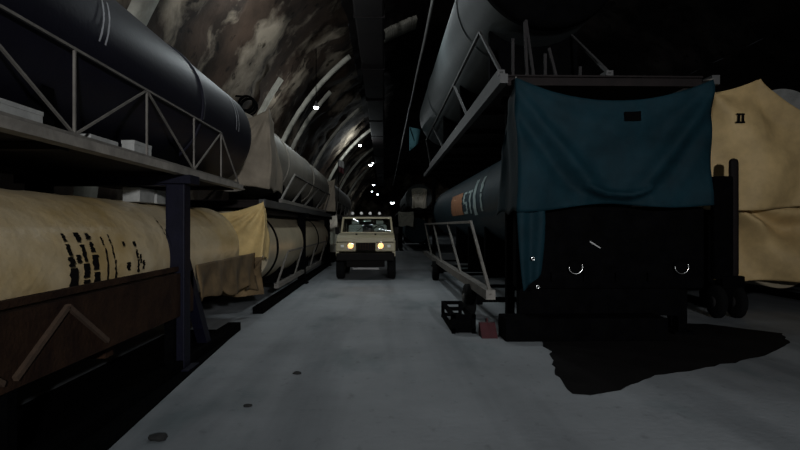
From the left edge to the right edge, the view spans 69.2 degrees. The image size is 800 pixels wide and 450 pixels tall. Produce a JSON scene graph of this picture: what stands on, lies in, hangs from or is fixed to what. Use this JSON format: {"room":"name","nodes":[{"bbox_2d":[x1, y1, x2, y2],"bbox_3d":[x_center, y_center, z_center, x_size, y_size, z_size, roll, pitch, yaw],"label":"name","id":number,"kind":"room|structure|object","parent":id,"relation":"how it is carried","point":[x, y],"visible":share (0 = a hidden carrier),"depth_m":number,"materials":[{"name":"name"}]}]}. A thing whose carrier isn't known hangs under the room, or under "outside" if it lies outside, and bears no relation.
{"room":"underground passage","nodes":[
{"label":"underground passage","id":0,"kind":"room"},
{"bbox_2d":[73,0,158,197],"bbox_3d":[-3.600,-2.823,10.208,4.085,9.247,0.622,0,0,-2],"label":"trim","id":1,"kind":"structure","parent":0,"point":[142,10],"depth_m":10.04,"materials":[{"name":"grey metal"}]},
{"bbox_2d":[0,0,376,223],"bbox_3d":[-4.946,-2.921,47.887,4.644,10.009,124.000,0,0,-2],"label":"wall","id":2,"kind":"structure","parent":0,"point":[243,47],"depth_m":19.80,"materials":[{"name":"stone"}]},
{"bbox_2d":[235,95,257,115],"bbox_3d":[-4.777,-3.677,17.756,0.833,0.634,0.210,0,0,-2],"label":"cable coil","id":3,"kind":"object","parent":2,"relation":"attached to","point":[254,103],"visible":0.8,"depth_m":17.72,"materials":[{"name":"black rubber"}]},
{"bbox_2d":[257,77,282,114],"bbox_3d":[-4.958,-1.621,19.880,1.904,6.876,0.291,0,0,-2],"label":"trim","id":4,"kind":"structure","parent":0,"point":[279,80],"depth_m":19.79,"materials":[{"name":"grey metal"}]},
{"bbox_2d":[290,91,331,149],"bbox_3d":[-4.663,-2.244,27.287,2.902,8.148,0.339,0,0,-2],"label":"trim","id":5,"kind":"structure","parent":0,"point":[313,112],"depth_m":27.19,"materials":[{"name":"grey metal"}]},
{"bbox_2d":[281,54,350,142],"bbox_3d":[-4.077,-2.741,24.899,3.941,9.134,0.368,0,0,-2],"label":"trim","id":6,"kind":"structure","parent":0,"point":[347,58],"depth_m":24.79,"materials":[{"name":"grey metal"}]},
{"bbox_2d":[313,105,362,167],"bbox_3d":[-4.311,-2.778,35.902,4.080,9.247,0.484,0,0,-2],"label":"trim","id":7,"kind":"structure","parent":0,"point":[357,110],"depth_m":35.73,"materials":[{"name":"grey metal"}]},
{"bbox_2d":[328,129,370,180],"bbox_3d":[-4.445,-2.869,45.903,4.365,9.464,0.668,0,0,-2],"label":"trim","id":8,"kind":"structure","parent":0,"point":[369,130],"depth_m":45.64,"materials":[{"name":"grey metal"}]},
{"bbox_2d":[339,148,372,189],"bbox_3d":[-4.603,-2.954,56.904,4.656,9.672,0.666,0,0,-2],"label":"trim","id":9,"kind":"structure","parent":0,"point":[371,149],"depth_m":56.63,"materials":[{"name":"grey metal"}]},
{"bbox_2d":[347,162,374,196],"bbox_3d":[-4.659,-3.123,69.908,5.260,10.055,0.763,0,0,-2],"label":"trim","id":10,"kind":"structure","parent":0,"point":[369,167],"depth_m":69.57,"materials":[{"name":"grey metal"}]},
{"bbox_2d":[357,174,448,234],"bbox_3d":[1.965,-4.208,110.111,24.000,12.600,0.343,0,0,-2],"label":"wall","id":11,"kind":"structure","parent":0,"point":[373,203],"depth_m":110.05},
{"bbox_2d":[17,235,799,449],"bbox_3d":[3.675,1.784,48.117,23.000,0.001,124.000,0,0,-2],"label":"floor","id":12,"kind":"structure","parent":0,"point":[377,359],"depth_m":6.18,"materials":[{"name":"concrete"}]},
{"bbox_2d":[0,114,242,449],"bbox_3d":[-3.279,0.521,3.185,2.260,2.370,12.550,0,0,-2],"label":"storage rack","id":13,"kind":"object","parent":12,"relation":"on","point":[95,409],"visible":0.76,"depth_m":6.09,"materials":[{"name":"metal"}]},
{"bbox_2d":[0,98,43,122],"bbox_3d":[-2.577,-0.731,3.852,0.126,0.136,0.506,0,0,-2],"label":"carton","id":14,"kind":"object","parent":13,"relation":"on","point":[7,106],"visible":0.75,"depth_m":3.85,"materials":[{"name":"grey cardboard"}]},
{"bbox_2d":[0,267,192,449],"bbox_3d":[-3.258,1.081,2.045,1.715,1.205,10.329,0,0,-2],"label":"cradle","id":15,"kind":"object","parent":13,"relation":"on","point":[38,340],"visible":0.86,"depth_m":4.45,"materials":[{"name":"brown metal"}]},
{"bbox_2d":[0,188,238,311],"bbox_3d":[-3.293,0.408,3.685,1.461,1.444,13.150,0,0,-2],"label":"missile","id":16,"kind":"object","parent":15,"relation":"on","point":[49,242],"visible":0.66,"depth_m":5.02,"materials":[{"name":"beige paint"}]},
{"bbox_2d":[122,187,154,202],"bbox_3d":[-3.176,-0.358,7.056,0.206,0.171,0.446,0,0,-2],"label":"carton","id":17,"kind":"object","parent":16,"relation":"on","point":[130,194],"visible":0.91,"depth_m":6.84,"materials":[{"name":"white cardboard"}]},
{"bbox_2d":[148,190,165,204],"bbox_3d":[-3.190,-0.357,7.576,0.206,0.171,0.446,0,0,-2],"label":"carton","id":18,"kind":"object","parent":16,"relation":"on","point":[159,196],"visible":0.41,"depth_m":7.47,"materials":[{"name":"white cardboard"}]},
{"bbox_2d":[80,134,117,145],"bbox_3d":[-2.588,-0.704,4.982,0.110,0.085,0.500,0,0,-2],"label":"board","id":19,"kind":"object","parent":13,"relation":"on","point":[86,135],"visible":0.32,"depth_m":4.91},
{"bbox_2d":[0,4,238,183],"bbox_3d":[-3.295,-1.009,3.412,1.741,0.671,11.811,0,0,-2],"label":"cradle","id":20,"kind":"object","parent":13,"relation":"on","point":[42,99],"visible":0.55,"depth_m":4.57,"materials":[{"name":"grey metal"}]},
{"bbox_2d":[0,0,250,178],"bbox_3d":[-3.306,-1.573,3.813,1.744,1.744,13.400,0,0,-2],"label":"missile","id":21,"kind":"object","parent":20,"relation":"on","point":[104,30],"visible":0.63,"depth_m":5.32,"materials":[{"name":"blue paint"}]},
{"bbox_2d":[121,140,151,155],"bbox_3d":[-2.620,-0.738,5.781,0.126,0.156,0.426,0,0,-2],"label":"carton","id":22,"kind":"object","parent":13,"relation":"on","point":[133,145],"visible":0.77,"depth_m":5.62,"materials":[{"name":"white cardboard"}]},
{"bbox_2d":[196,253,263,300],"bbox_3d":[-3.496,0.946,9.320,1.949,0.860,3.733,0,0,-2],"label":"tarpaulin","id":23,"kind":"object","parent":13,"relation":"hanging from","point":[238,276],"visible":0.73,"depth_m":9.18,"materials":[{"name":"fabric"}]},
{"bbox_2d":[17,329,239,449],"bbox_3d":[-2.819,1.696,3.171,1.340,0.020,12.500,0,0,-2],"label":"drip tray","id":24,"kind":"object","parent":12,"relation":"on","point":[36,418],"depth_m":5.68,"materials":[{"name":"black metal"}]},
{"bbox_2d":[148,433,167,441],"bbox_3d":[-1.928,1.682,4.622,0.150,0.053,0.118,0,0,-2],"label":"stone","id":25,"kind":"object","parent":12,"relation":"on","point":[159,437],"visible":1,"depth_m":4.58,"materials":[{"name":"grey stone"}]},
{"bbox_2d":[190,199,331,313],"bbox_3d":[-3.787,0.622,18.302,2.078,2.220,14.200,0,0,-2],"label":"storage rack","id":26,"kind":"object","parent":12,"relation":"on","point":[274,208],"visible":0.54,"depth_m":14.12,"materials":[{"name":"grey metal"}]},
{"bbox_2d":[220,200,269,260],"bbox_3d":[-3.521,0.104,11.212,1.930,1.170,0.637,0,0,-2],"label":"tarpaulin","id":27,"kind":"object","parent":26,"relation":"hanging from","point":[250,224],"visible":0.36,"depth_m":11.02,"materials":[{"name":"fabric"}]},
{"bbox_2d":[262,202,269,260],"bbox_3d":[-2.619,0.116,11.226,0.116,1.148,0.602,0,0,-2],"label":"drape","id":28,"kind":"object","parent":27,"relation":"hanging from","point":[265,233],"depth_m":11.09,"materials":[{"name":"fabric"}]},
{"bbox_2d":[202,174,329,212],"bbox_3d":[-3.725,-0.919,19.006,1.800,0.845,11.815,0,0,-2],"label":"cradle","id":29,"kind":"object","parent":26,"relation":"on","point":[277,196],"visible":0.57,"depth_m":14.71,"materials":[{"name":"grey metal"}]},
{"bbox_2d":[222,186,276,197],"label":"missile","id":30,"kind":"object","parent":29,"relation":"on","point":[248,191],"depth_m":13.21,"materials":[{"name":"grey paint"}]},
{"bbox_2d":[227,109,282,193],"bbox_3d":[-3.547,-1.516,12.269,1.926,1.667,1.556,0,0,-2],"label":"tarpaulin","id":31,"kind":"object","parent":30,"relation":"hanging from","point":[262,168],"visible":0.45,"depth_m":11.58,"materials":[{"name":"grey fabric"}]},
{"bbox_2d":[268,109,282,193],"bbox_3d":[-2.645,-1.502,12.316,0.121,1.640,1.511,0,0,-2],"label":"drape","id":32,"kind":"object","parent":31,"relation":"hanging from","point":[275,174],"depth_m":11.90,"materials":[{"name":"grey fabric"}]},
{"bbox_2d":[274,133,328,207],"label":"missile","id":33,"kind":"object","parent":29,"relation":"on","point":[292,162],"depth_m":16.80,"materials":[{"name":"grey paint"}]},
{"bbox_2d":[216,209,327,278],"bbox_3d":[-3.712,0.512,18.504,1.708,1.708,13.200,0,0,-2],"label":"missile","id":34,"kind":"object","parent":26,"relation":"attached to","point":[285,234],"visible":0.41,"depth_m":15.07,"materials":[{"name":"beige metal"}]},
{"bbox_2d":[262,241,325,287],"bbox_3d":[-3.709,1.031,18.402,1.700,0.782,11.014,0,0,-2],"label":"cradle","id":35,"kind":"object","parent":26,"relation":"on","point":[275,277],"visible":0.41,"depth_m":15.62,"materials":[{"name":"grey metal"}]},
{"bbox_2d":[317,215,346,261],"bbox_3d":[-4.237,0.660,34.595,2.078,2.200,14.600,0,0,-2],"label":"storage rack","id":36,"kind":"object","parent":12,"relation":"on","point":[339,219],"visible":0.13,"depth_m":27.87,"materials":[{"name":"grey metal"}]},
{"bbox_2d":[318,179,335,211],"bbox_3d":[-3.955,-1.393,27.299,1.844,1.599,0.340,0,0,-3],"label":"tarpaulin","id":37,"kind":"object","parent":36,"relation":"hanging from","point":[331,206],"visible":0.18,"depth_m":27.22,"materials":[{"name":"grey fabric"}]},
{"bbox_2d":[319,215,336,251],"bbox_3d":[-3.902,0.388,27.192,1.948,1.761,0.346,0,0,-2],"label":"tarpaulin","id":38,"kind":"object","parent":36,"relation":"hanging from","point":[333,223],"visible":0.16,"depth_m":27.11,"materials":[{"name":"fabric"}]},
{"bbox_2d":[326,202,351,216],"bbox_3d":[-4.164,-0.807,34.898,1.800,0.715,13.020,0,0,-2],"label":"cradle","id":39,"kind":"object","parent":36,"relation":"on","point":[340,214],"visible":0.29,"depth_m":31.40,"materials":[{"name":"grey metal"}]},
{"bbox_2d":[326,179,350,214],"bbox_3d":[-4.164,-1.489,34.901,1.700,1.700,14.000,0,0,-2],"label":"missile","id":40,"kind":"object","parent":39,"relation":"on","point":[344,199],"visible":0.24,"depth_m":33.70,"materials":[{"name":"grey paint"}]},
{"bbox_2d":[338,158,343,213],"bbox_3d":[-3.043,-1.948,29.934,0.323,3.000,0.089,0,0,7],"label":"flag","id":41,"kind":"object","parent":36,"relation":"on","point":[340,163],"visible":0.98,"depth_m":29.92,"materials":[{"name":"fabric"}]},
{"bbox_3d":[-4.170,1.088,34.746,1.660,0.705,13.318,0,0,-2],"label":"cradle","id":42,"kind":"object","parent":36,"relation":"in","visible":0},
{"bbox_2d":[321,222,346,252],"bbox_3d":[-4.162,0.541,34.848,1.640,1.640,14.100,0,0,-2],"label":"missile","id":43,"kind":"object","parent":42,"relation":"on","point":[338,223],"visible":0.05,"depth_m":33.80,"materials":[{"name":"beige metal"}]},
{"bbox_2d":[335,212,398,278],"bbox_3d":[-1.133,0.643,20.230,2.140,2.185,4.550,0,0,-2],"label":"military jeep","id":44,"kind":"object","parent":12,"relation":"on","point":[370,241],"visible":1,"depth_m":18.28,"materials":[{"name":"beige paint"}]},
{"bbox_2d":[335,227,340,233],"bbox_3d":[-2.077,0.194,19.531,0.215,0.240,0.063,0,0,-2],"label":"mirror","id":45,"kind":"object","parent":44,"relation":"attached to","point":[336,228],"depth_m":19.50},
{"bbox_2d":[337,233,393,242],"bbox_3d":[-1.095,0.408,18.846,1.800,0.290,1.380,0,0,-2],"label":"hood","id":46,"kind":"object","parent":44,"relation":"attached to","point":[341,237],"depth_m":18.18,"materials":[{"name":"beige paint"}]},
{"bbox_2d":[356,243,374,250],"bbox_3d":[-1.077,0.672,18.196,0.640,0.280,0.080,0,0,-2],"label":"grille","id":47,"kind":"object","parent":44,"relation":"attached to","point":[359,246],"depth_m":18.18,"materials":[{"name":"brown metal"}]},
{"bbox_2d":[336,238,394,255],"bbox_3d":[-1.136,0.800,20.325,1.860,0.770,4.300,0,0,-2],"label":"tub","id":48,"kind":"object","parent":44,"relation":"in","point":[359,245],"depth_m":18.16,"materials":[{"name":"beige paint"}]},
{"bbox_2d":[393,227,398,233],"bbox_3d":[-0.153,0.194,19.584,0.215,0.240,0.063,0,0,-2],"label":"mirror","id":49,"kind":"object","parent":44,"relation":"attached to","point":[396,228],"depth_m":19.55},
{"bbox_2d":[394,211,436,250],"bbox_3d":[1.062,0.408,47.847,2.778,2.750,16.400,0,0,-2],"label":"storage rack","id":50,"kind":"object","parent":12,"relation":"on","point":[417,214],"visible":0.56,"depth_m":40.46,"materials":[{"name":"grey metal"}]},
{"bbox_2d":[398,212,413,226],"bbox_3d":[0.405,-0.413,39.427,1.077,1.078,0.375,0,0,-2],"label":"tarpaulin","id":51,"kind":"object","parent":50,"relation":"hanging from","point":[404,218],"visible":1,"depth_m":39.32,"materials":[{"name":"fabric"}]},
{"bbox_2d":[403,218,429,242],"bbox_3d":[0.983,0.383,47.795,1.700,1.700,15.500,0,0,-2],"label":"missile","id":52,"kind":"object","parent":50,"relation":"in","point":[417,233],"visible":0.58,"depth_m":40.10,"materials":[{"name":"black metal"}]},
{"bbox_2d":[412,188,426,208],"bbox_3d":[1.310,-1.817,39.509,1.062,1.429,0.436,0,0,-4],"label":"tarpaulin","id":53,"kind":"object","parent":50,"relation":"hanging from","point":[419,195],"visible":1,"depth_m":39.45,"materials":[{"name":"fabric"}]},
{"bbox_3d":[1.096,-1.257,47.300,1.900,0.580,13.514,0,0,-2],"label":"cradle","id":54,"kind":"object","parent":50,"relation":"on","visible":0},
{"bbox_2d":[400,184,431,210],"bbox_3d":[1.083,-1.917,47.801,1.800,1.800,15.500,0,0,-2],"label":"missile","id":55,"kind":"object","parent":54,"relation":"on","point":[407,199],"visible":0.52,"depth_m":40.10,"materials":[{"name":"grey paint"}]},
{"bbox_2d":[441,301,475,333],"bbox_3d":[0.985,1.567,10.003,0.380,0.300,1.710,0,0,-2],"label":"crate","id":56,"kind":"object","parent":12,"relation":"on","point":[459,322],"visible":1,"depth_m":9.19,"materials":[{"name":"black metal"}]},
{"bbox_2d":[424,221,515,313],"bbox_3d":[2.626,0.825,16.675,3.160,1.808,14.819,0,0,-2],"label":"cradle","id":57,"kind":"object","parent":12,"relation":"on","point":[486,255],"visible":0.46,"depth_m":13.18,"materials":[{"name":"grey metal"}]},
{"bbox_2d":[434,160,631,240],"bbox_3d":[2.619,-0.570,17.280,2.012,2.000,15.600,0,0,-2],"label":"missile","id":58,"kind":"object","parent":57,"relation":"on","point":[474,199],"visible":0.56,"depth_m":13.77,"materials":[{"name":"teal metal"}]},
{"bbox_2d":[479,318,497,338],"bbox_3d":[1.354,1.580,8.934,0.240,0.272,0.352,0,0,-2],"label":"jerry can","id":59,"kind":"object","parent":12,"relation":"on","point":[487,330],"visible":1,"depth_m":8.89,"materials":[{"name":"red paint"}]},
{"bbox_2d":[424,74,719,326],"bbox_3d":[2.962,-0.270,17.189,3.370,4.000,16.800,0,0,-2],"label":"storage rack","id":60,"kind":"object","parent":12,"relation":"on","point":[476,145],"visible":0.39,"depth_m":9.99,"materials":[{"name":"grey metal"}]},
{"bbox_2d":[426,31,612,165],"bbox_3d":[2.224,-2.967,16.922,1.870,1.382,15.924,0,0,-2],"label":"cradle","id":61,"kind":"object","parent":60,"relation":"on","point":[564,52],"visible":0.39,"depth_m":10.86,"materials":[{"name":"grey metal"}]},
{"bbox_2d":[420,0,608,145],"bbox_3d":[2.323,-4.610,17.329,2.604,2.604,15.500,0,0,-2],"label":"missile","id":62,"kind":"object","parent":61,"relation":"on","point":[550,22],"visible":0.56,"depth_m":11.28,"materials":[{"name":"grey paint"}]},
{"bbox_2d":[511,20,581,74],"bbox_3d":[2.259,-2.723,8.950,1.090,0.890,0.081,0,0,-2],"label":"frame","id":63,"kind":"object","parent":60,"relation":"on","point":[525,23],"visible":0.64,"depth_m":8.92,"materials":[{"name":"grey metal"}]},
{"bbox_2d":[496,77,714,215],"bbox_3d":[3.189,-1.192,9.316,3.087,2.064,1.720,0,0,-2],"label":"tarpaulin","id":64,"kind":"object","parent":60,"relation":"hanging from","point":[559,150],"visible":1,"depth_m":8.64,"materials":[{"name":"teal fabric"}]},
{"bbox_2d":[496,78,518,215],"bbox_3d":[1.735,-1.177,9.325,0.104,2.033,1.621,0,0,-2],"label":"drape","id":65,"kind":"object","parent":64,"relation":"hanging from","point":[508,200],"depth_m":8.96,"materials":[{"name":"teal fabric"}]},
{"bbox_2d":[517,211,545,290],"bbox_3d":[1.943,0.375,8.611,0.426,1.221,0.127,0,0,-2],"label":"flap","id":66,"kind":"object","parent":64,"relation":"hanging from","point":[530,225],"visible":1,"depth_m":8.59,"materials":[{"name":"teal fabric"}]},
{"bbox_2d":[498,207,703,341],"bbox_3d":[3.145,0.716,8.944,3.220,2.000,0.810,0,0,-2],"label":"trailer","id":67,"kind":"object","parent":12,"relation":"on","point":[608,273],"visible":0.99,"depth_m":9.00,"materials":[{"name":"black metal"}]},
{"bbox_2d":[567,260,582,274],"bbox_3d":[2.694,0.649,8.956,0.234,0.227,0.142,0,0,-2],"label":"lamp","id":68,"kind":"object","parent":67,"relation":"attached to","point":[574,267],"depth_m":8.90,"materials":[{"name":"silver metal"}]},
{"bbox_2d":[672,259,688,273],"bbox_3d":[4.343,0.649,9.001,0.234,0.227,0.142,0,0,-2],"label":"lamp","id":69,"kind":"object","parent":67,"relation":"attached to","point":[679,266],"depth_m":8.94,"materials":[{"name":"silver metal"}]},
{"bbox_2d":[542,323,789,394],"bbox_3d":[3.229,1.713,8.530,5.410,0.004,3.262,0,0,-34],"label":"puddle","id":70,"kind":"object","parent":12,"relation":"on","point":[584,367],"visible":0.77,"depth_m":7.60,"materials":[{"name":"black liquid"}]},
{"bbox_2d":[632,205,799,306],"bbox_3d":[7.773,0.582,18.520,3.178,2.300,13.400,0,0,-2],"label":"storage rack","id":71,"kind":"object","parent":12,"relation":"on","point":[708,281],"visible":0.06,"depth_m":12.31,"materials":[{"name":"grey metal"}]},
{"bbox_2d":[697,79,799,209],"bbox_3d":[7.544,-1.558,11.497,3.599,2.586,1.464,0,0,19],"label":"tarpaulin","id":72,"kind":"object","parent":71,"relation":"hanging from","point":[752,124],"visible":0.64,"depth_m":11.24,"materials":[{"name":"beige fabric"}]},
{"bbox_2d":[714,206,799,282],"bbox_3d":[8.009,0.369,11.948,2.779,1.697,1.179,0,0,-2],"label":"tarpaulin","id":73,"kind":"object","parent":71,"relation":"hanging from","point":[769,240],"visible":0.52,"depth_m":11.62,"materials":[{"name":"beige fabric"}]},
{"bbox_3d":[7.807,-1.039,17.973,2.290,0.910,10.519,0,0,-2],"label":"cradle","id":74,"kind":"object","parent":71,"relation":"on","visible":0},
{"bbox_2d":[772,89,799,109],"bbox_3d":[7.845,-1.988,18.427,1.700,1.700,12.600,0,0,-2],"label":"missile","id":75,"kind":"object","parent":74,"relation":"on","point":[792,97],"visible":0.02,"depth_m":12.19,"materials":[{"name":"grey metal"}]},
{"bbox_3d":[7.807,1.111,17.969,2.290,0.610,10.513,0,0,-2],"label":"cradle","id":76,"kind":"object","parent":71,"relation":"in","visible":0},
{"bbox_2d":[745,280,798,287],"bbox_3d":[7.795,0.512,18.421,1.640,1.640,12.600,0,0,-2],"label":"missile","id":77,"kind":"object","parent":76,"relation":"on","point":[769,283],"visible":0.03,"depth_m":12.14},
{"bbox_2d":[705,158,748,317],"bbox_3d":[6.036,0.244,10.740,0.660,2.950,0.600,0,0,-2],"label":"hand truck","id":78,"kind":"object","parent":12,"relation":"on","point":[729,295],"visible":0.99,"depth_m":10.65,"materials":[{"name":"black metal"}]},
{"bbox_2d":[409,127,425,170],"bbox_3d":[0.770,-3.256,25.110,0.761,2.013,0.114,0,0,4],"label":"cloth","id":79,"kind":"object","parent":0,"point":[414,133],"visible":0.98,"depth_m":25.11,"materials":[{"name":"teal fabric"}]},
{"bbox_2d":[341,0,799,188],"bbox_3d":[4.459,-8.225,48.156,14.694,4.040,124.000,0,0,-2],"label":"ceiling","id":80,"kind":"structure","parent":0,"point":[628,37],"depth_m":25.35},
{"bbox_2d":[352,0,384,185],"bbox_3d":[-1.783,-7.351,47.982,0.980,1.930,94.000,0,0,-2],"label":"ventilation duct","id":81,"kind":"object","parent":80,"relation":"hanging from","point":[369,15],"visible":1,"depth_m":23.23,"materials":[{"name":"black metal"}]},
{"bbox_2d":[384,15,416,42],"bbox_3d":[0.003,-8.570,25.424,1.452,0.779,1.481,0,0,-2],"label":"trim","id":82,"kind":"structure","parent":80,"relation":"attached to","point":[402,27],"depth_m":25.10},
{"bbox_2d":[393,0,433,183],"bbox_3d":[0.100,-7.489,47.540,0.116,2.256,91.013,0,0,-2],"label":"pipe","id":83,"kind":"object","parent":80,"relation":"hanging from","point":[432,1],"visible":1,"depth_m":24.35,"materials":[{"name":"black metal"}]},
{"bbox_2d":[667,18,799,94],"bbox_3d":[13.034,-2.226,48.382,3.190,8.622,124.000,0,0,-2],"label":"wall","id":84,"kind":"structure","parent":0,"point":[774,59],"depth_m":20.38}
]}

